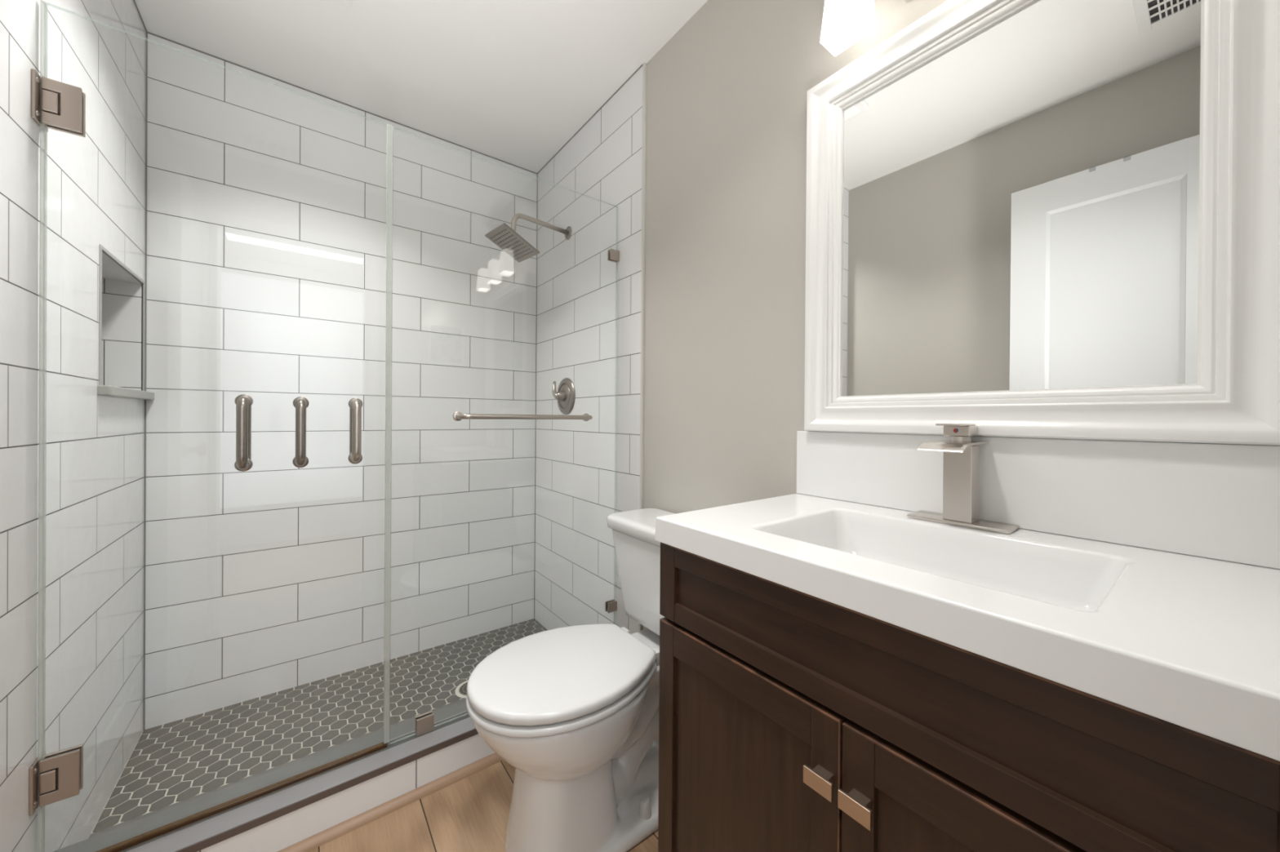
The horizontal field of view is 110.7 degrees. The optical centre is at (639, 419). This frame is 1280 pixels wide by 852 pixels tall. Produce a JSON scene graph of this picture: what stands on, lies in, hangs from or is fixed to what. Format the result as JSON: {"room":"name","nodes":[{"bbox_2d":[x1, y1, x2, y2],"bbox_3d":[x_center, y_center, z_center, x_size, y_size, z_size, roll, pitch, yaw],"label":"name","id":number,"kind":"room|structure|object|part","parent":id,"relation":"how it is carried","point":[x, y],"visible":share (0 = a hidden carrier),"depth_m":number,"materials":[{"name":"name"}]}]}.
{"room":"bathroom","nodes":[
{"label":"bathroom","id":0,"kind":"room"},
{"bbox_2d":[0,0,154,851],"bbox_3d":[-1.031,-0.098,0.497,0.210,2.478,2.492,0,0,-37],"label":"wall","id":1,"kind":"structure","parent":0,"point":[73,299],"depth_m":1.05,"materials":[{"name":"white tile"}]},
{"bbox_3d":[-1.582,-0.282,1.356,0.007,0.381,0.418,0,0,-37],"label":"niche trim","id":2,"kind":"part","parent":1,"relation":"part of","materials":[{"name":"white tile"}]},
{"bbox_3d":[-1.612,-0.080,1.339,0.116,0.027,0.442,0,0,-37],"label":"niche sill","id":3,"kind":"part","parent":1,"relation":"part of","materials":[{"name":"grey stone"}]},
{"bbox_2d":[28,3,392,851],"bbox_3d":[-0.988,0.049,1.106,0.644,1.822,0.102,0,0,-37],"label":"shower door","id":4,"kind":"structure","parent":1,"relation":"attached to","point":[55,776],"depth_m":0.99,"materials":[{"name":"clear glass"}]},
{"bbox_3d":[-1.250,0.753,0.918,0.005,0.098,0.058,0,0,-37],"label":"wall plate","id":5,"kind":"part","parent":4,"relation":"part of","materials":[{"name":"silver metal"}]},
{"bbox_3d":[-1.240,-0.657,0.914,0.005,0.098,0.058,0,0,-37],"label":"wall plate","id":6,"kind":"part","parent":4,"relation":"part of","materials":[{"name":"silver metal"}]},
{"bbox_3d":[-0.974,0.034,1.085,0.022,0.180,0.051,0,0,-37],"label":"pull handle","id":7,"kind":"part","parent":4,"relation":"part of","materials":[{"name":"silver metal"}]},
{"bbox_2d":[234,458,253,471],"bbox_3d":[-0.988,0.113,1.102,0.034,0.034,0.008,0,0,-37],"label":"washer","id":8,"kind":"object","parent":4,"relation":"in","point":[250,462],"depth_m":1.10,"materials":[{"name":"silver metal"}]},
{"bbox_2d":[234,394,253,407],"bbox_3d":[-0.987,-0.045,1.102,0.034,0.034,0.008,0,0,-37],"label":"washer","id":9,"kind":"object","parent":4,"relation":"in","point":[251,401],"depth_m":1.10,"materials":[{"name":"silver metal"}]},
{"bbox_2d":[292,456,308,467],"bbox_3d":[-0.898,0.112,1.171,0.034,0.034,0.008,0,0,-37],"label":"washer","id":10,"kind":"object","parent":4,"relation":"in","point":[294,460],"depth_m":1.17,"materials":[{"name":"silver metal"}]},
{"bbox_3d":[-0.884,0.035,1.153,0.022,0.176,0.051,0,0,-37],"label":"pull handle","id":11,"kind":"part","parent":4,"relation":"part of","materials":[{"name":"silver metal"}]},
{"bbox_2d":[293,396,309,408],"bbox_3d":[-0.897,-0.043,1.170,0.034,0.034,0.008,0,0,-37],"label":"washer","id":12,"kind":"object","parent":4,"relation":"in","point":[300,397],"depth_m":1.17,"materials":[{"name":"silver metal"}]},
{"bbox_2d":[347,453,362,464],"bbox_3d":[-0.801,0.109,1.244,0.034,0.034,0.008,0,0,-37],"label":"washer","id":13,"kind":"object","parent":4,"relation":"in","point":[349,457],"depth_m":1.24,"materials":[{"name":"silver metal"}]},
{"bbox_2d":[348,398,362,408],"bbox_3d":[-0.799,-0.043,1.244,0.034,0.034,0.008,0,0,-37],"label":"washer","id":14,"kind":"object","parent":4,"relation":"in","point":[353,399],"depth_m":1.24,"materials":[{"name":"silver metal"}]},
{"bbox_3d":[-0.787,0.033,1.227,0.022,0.174,0.051,0,0,-37],"label":"pull handle","id":15,"kind":"part","parent":4,"relation":"part of","materials":[{"name":"silver metal"}]},
{"bbox_3d":[-0.990,0.045,1.111,0.630,1.814,0.010,0,0,-37],"label":"glass pane","id":16,"kind":"part","parent":4,"relation":"part of","materials":[{"name":"clear glass"}]},
{"bbox_2d":[144,33,537,729],"bbox_3d":[-1.195,-0.103,2.002,1.799,2.478,0.100,0,0,-37],"label":"wall","id":17,"kind":"structure","parent":0,"point":[266,196],"depth_m":1.83,"materials":[{"name":"white tile"}]},
{"bbox_2d":[133,0,642,730],"bbox_3d":[-0.860,-0.125,1.603,1.455,2.428,0.946,0,0,-37],"label":"trim","id":18,"kind":"structure","parent":17,"relation":"attached to","point":[147,33],"depth_m":1.54,"materials":[{"name":"grey"}]},
{"bbox_2d":[88,618,657,851],"bbox_3d":[0.114,1.125,0.267,1.823,0.051,4.272,0,0,-37],"label":"floor","id":19,"kind":"structure","parent":0,"point":[173,764],"depth_m":1.46,"materials":[{"name":"tile"}]},
{"bbox_2d":[53,700,494,851],"bbox_3d":[-0.679,1.026,1.357,1.449,0.131,0.162,0,0,-37],"label":"shower curb","id":20,"kind":"object","parent":19,"relation":"on","point":[276,820],"visible":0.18,"depth_m":1.17,"materials":[{"name":"white tile"}]},
{"bbox_2d":[389,128,619,743],"bbox_3d":[-0.398,0.053,1.528,0.802,1.824,0.079,0,0,-37],"label":"glass panel","id":21,"kind":"object","parent":20,"relation":"on","point":[424,722],"visible":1,"depth_m":1.40,"materials":[{"name":"clear glass"}]},
{"bbox_3d":[-0.416,0.051,1.547,0.797,1.820,0.010,0,0,-37],"label":"glass pane","id":22,"kind":"part","parent":21,"relation":"part of","materials":[{"name":"clear glass"}]},
{"bbox_2d":[452,411,462,421],"bbox_3d":[-0.580,-0.009,1.410,0.031,0.031,0.009,0,0,-37],"label":"washer","id":23,"kind":"object","parent":21,"relation":"in","point":[455,415],"depth_m":1.40,"materials":[{"name":"silver metal"}]},
{"bbox_2d":[455,680,468,698],"bbox_3d":[-0.679,1.087,1.790,0.128,0.005,0.128,0,0,-37],"label":"floor drain","id":24,"kind":"object","parent":19,"relation":"on","point":[461,690],"visible":0.26,"depth_m":1.77,"materials":[{"name":"metal"}]},
{"bbox_2d":[465,507,675,851],"bbox_3d":[-0.110,0.708,1.223,0.706,0.784,0.442,0,0,-37],"label":"toilet","id":25,"kind":"object","parent":19,"relation":"on","point":[574,709],"visible":0.87,"depth_m":1.09,"materials":[{"name":"white ceramic"}]},
{"bbox_3d":[-0.201,0.672,1.153,0.476,0.022,0.387,0,0,-37],"label":"seat","id":26,"kind":"part","parent":25,"relation":"part of","materials":[{"name":"white plastic"}]},
{"bbox_3d":[-0.201,0.642,1.153,0.472,0.028,0.383,0,0,-37],"label":"lid","id":27,"kind":"part","parent":25,"relation":"part of","materials":[{"name":"white plastic"}]},
{"bbox_3d":[-0.119,0.892,1.217,0.666,0.416,0.371,0,0,-37],"label":"bowl","id":28,"kind":"part","parent":25,"relation":"part of","materials":[{"name":"white ceramic"}]},
{"bbox_3d":[0.091,0.505,1.374,0.186,0.287,0.416,0,0,-37],"label":"tank","id":29,"kind":"part","parent":25,"relation":"part of","materials":[{"name":"white ceramic"}]},
{"bbox_3d":[0.089,0.339,1.371,0.212,0.044,0.442,0,0,-37],"label":"tank lid","id":30,"kind":"part","parent":25,"relation":"part of","materials":[{"name":"white ceramic"}]},
{"bbox_2d":[657,542,1279,851],"bbox_3d":[0.431,0.670,0.698,0.498,0.863,0.721,0,0,-37],"label":"vanity cabinet","id":31,"kind":"object","parent":19,"relation":"on","point":[790,720],"visible":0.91,"depth_m":0.52,"materials":[{"name":"brown wood"}]},
{"bbox_3d":[0.151,0.694,0.712,0.018,0.621,0.358,0,0,-37],"label":"cabinet door","id":32,"kind":"part","parent":31,"relation":"part of","materials":[{"name":"brown wood"}]},
{"bbox_3d":[0.234,0.462,0.568,0.026,0.022,0.039,0,0,-37],"label":"knob","id":33,"kind":"part","parent":31,"relation":"part of","materials":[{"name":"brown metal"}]},
{"bbox_3d":[0.263,0.462,0.531,0.026,0.022,0.039,0,0,-37],"label":"knob","id":34,"kind":"part","parent":31,"relation":"part of","materials":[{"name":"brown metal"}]},
{"bbox_3d":[0.369,0.696,0.424,0.018,0.621,0.358,0,0,-37],"label":"cabinet door","id":35,"kind":"part","parent":31,"relation":"part of","materials":[{"name":"brown wood"}]},
{"bbox_2d":[654,493,1279,761],"bbox_3d":[0.443,0.243,0.701,0.478,0.105,0.744,0,0,-37],"label":"sink","id":36,"kind":"object","parent":31,"relation":"in","point":[1188,642],"visible":0.96,"depth_m":0.50,"materials":[{"name":"white stone"}]},
{"bbox_2d":[906,423,1019,533],"bbox_3d":[0.560,0.099,0.791,0.138,0.183,0.156,0,0,-37],"label":"faucet","id":37,"kind":"object","parent":36,"relation":"on","point":[961,455],"visible":1,"depth_m":0.79,"materials":[{"name":"silver metal"}]},
{"bbox_3d":[0.561,0.047,0.790,0.136,0.015,0.067,0,0,-37],"label":"spout","id":38,"kind":"part","parent":37,"relation":"part of","materials":[{"name":"silver metal"}]},
{"bbox_3d":[0.568,0.010,0.795,0.081,0.004,0.037,0,0,-37],"label":"lever","id":39,"kind":"part","parent":37,"relation":"part of","materials":[{"name":"silver metal"}]},
{"bbox_3d":[0.589,0.187,0.814,0.064,0.007,0.156,0,0,-37],"label":"plate","id":40,"kind":"part","parent":37,"relation":"part of","materials":[{"name":"silver metal"}]},
{"bbox_2d":[276,752,502,851],"bbox_3d":[-0.650,1.081,1.271,1.497,0.021,0.019,0,0,-37],"label":"trim","id":41,"kind":"structure","parent":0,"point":[313,842],"depth_m":1.23,"materials":[{"name":"brown wood"}]},
{"bbox_2d":[134,0,707,173],"bbox_3d":[0.096,-1.354,0.306,1.823,0.050,4.387,0,0,-37],"label":"ceiling","id":42,"kind":"structure","parent":0,"point":[512,82],"depth_m":1.61,"materials":[{"name":"white paint"}]},
{"bbox_2d":[534,0,1272,634],"bbox_3d":[0.236,-0.092,1.462,0.131,2.478,2.492,0,0,-37],"label":"wall","id":43,"kind":"structure","parent":0,"point":[685,353],"depth_m":1.51,"materials":[{"name":"grey paint"}]},
{"bbox_2d":[484,213,571,262],"bbox_3d":[-0.495,-0.828,2.024,0.366,0.196,0.186,0,0,-44],"label":"shower","id":44,"kind":"object","parent":43,"relation":"attached to","point":[506,237],"visible":1,"depth_m":1.96,"materials":[{"name":"silver metal"}]},
{"bbox_3d":[-0.565,-0.776,1.958,0.171,0.091,0.189,0,0,-43],"label":"spray plate","id":45,"kind":"part","parent":44,"relation":"part of","materials":[{"name":"silver metal"}]},
{"bbox_3d":[-0.457,-0.862,2.039,0.283,0.117,0.021,0,0,-37],"label":"shower arm","id":46,"kind":"part","parent":44,"relation":"part of","materials":[{"name":"silver metal"}]},
{"bbox_2d":[551,377,575,414],"bbox_3d":[-0.380,-0.111,2.117,0.062,0.176,0.176,0,0,-37],"label":"shower valve","id":47,"kind":"object","parent":43,"relation":"attached to","point":[565,397],"visible":1,"depth_m":2.10,"materials":[{"name":"silver metal"}]},
{"bbox_3d":[-0.402,-0.139,2.123,0.034,0.090,0.067,0,0,-37],"label":"lever","id":48,"kind":"part","parent":47,"relation":"part of","materials":[{"name":"silver metal"}]},
{"bbox_3d":[0.009,-0.119,1.663,0.012,2.428,0.011,0,0,-37],"label":"edge trim","id":49,"kind":"part","parent":43,"relation":"part of","materials":[{"name":"white"}]},
{"bbox_2d":[820,0,910,56],"bbox_3d":[0.595,-0.906,0.798,0.129,0.176,0.507,0,0,-37],"label":"vanity light","id":50,"kind":"object","parent":43,"relation":"attached to","point":[845,23],"visible":1,"depth_m":0.94,"materials":[{"name":"white glass"}]},
{"bbox_3d":[0.444,-0.884,0.943,0.065,0.130,0.094,0,0,-37],"label":"lamp shade","id":51,"kind":"part","parent":50,"relation":"part of","materials":[{"name":"white glass"}]},
{"bbox_2d":[796,431,1279,569],"bbox_3d":[0.628,0.111,0.837,0.020,0.158,0.737,0,0,-37],"label":"backsplash","id":52,"kind":"structure","parent":43,"relation":"attached to","point":[1208,500],"depth_m":0.70,"materials":[{"name":"white stone"}]},
{"bbox_2d":[804,0,1279,445],"bbox_3d":[0.627,-0.387,0.827,0.040,0.837,0.686,0,0,-37],"label":"wall mirror","id":53,"kind":"object","parent":43,"relation":"attached to","point":[1033,219],"visible":0.97,"depth_m":0.74,"materials":[{"name":"white mirror"}]},
{"bbox_2d":[840,0,1200,396],"bbox_3d":[0.636,-0.387,0.834,0.011,0.677,0.526,0,0,-37],"label":"mirror glass","id":54,"kind":"object","parent":53,"relation":"attached to","point":[1020,194],"depth_m":0.77,"materials":[{"name":"silver mirror"}]}
]}

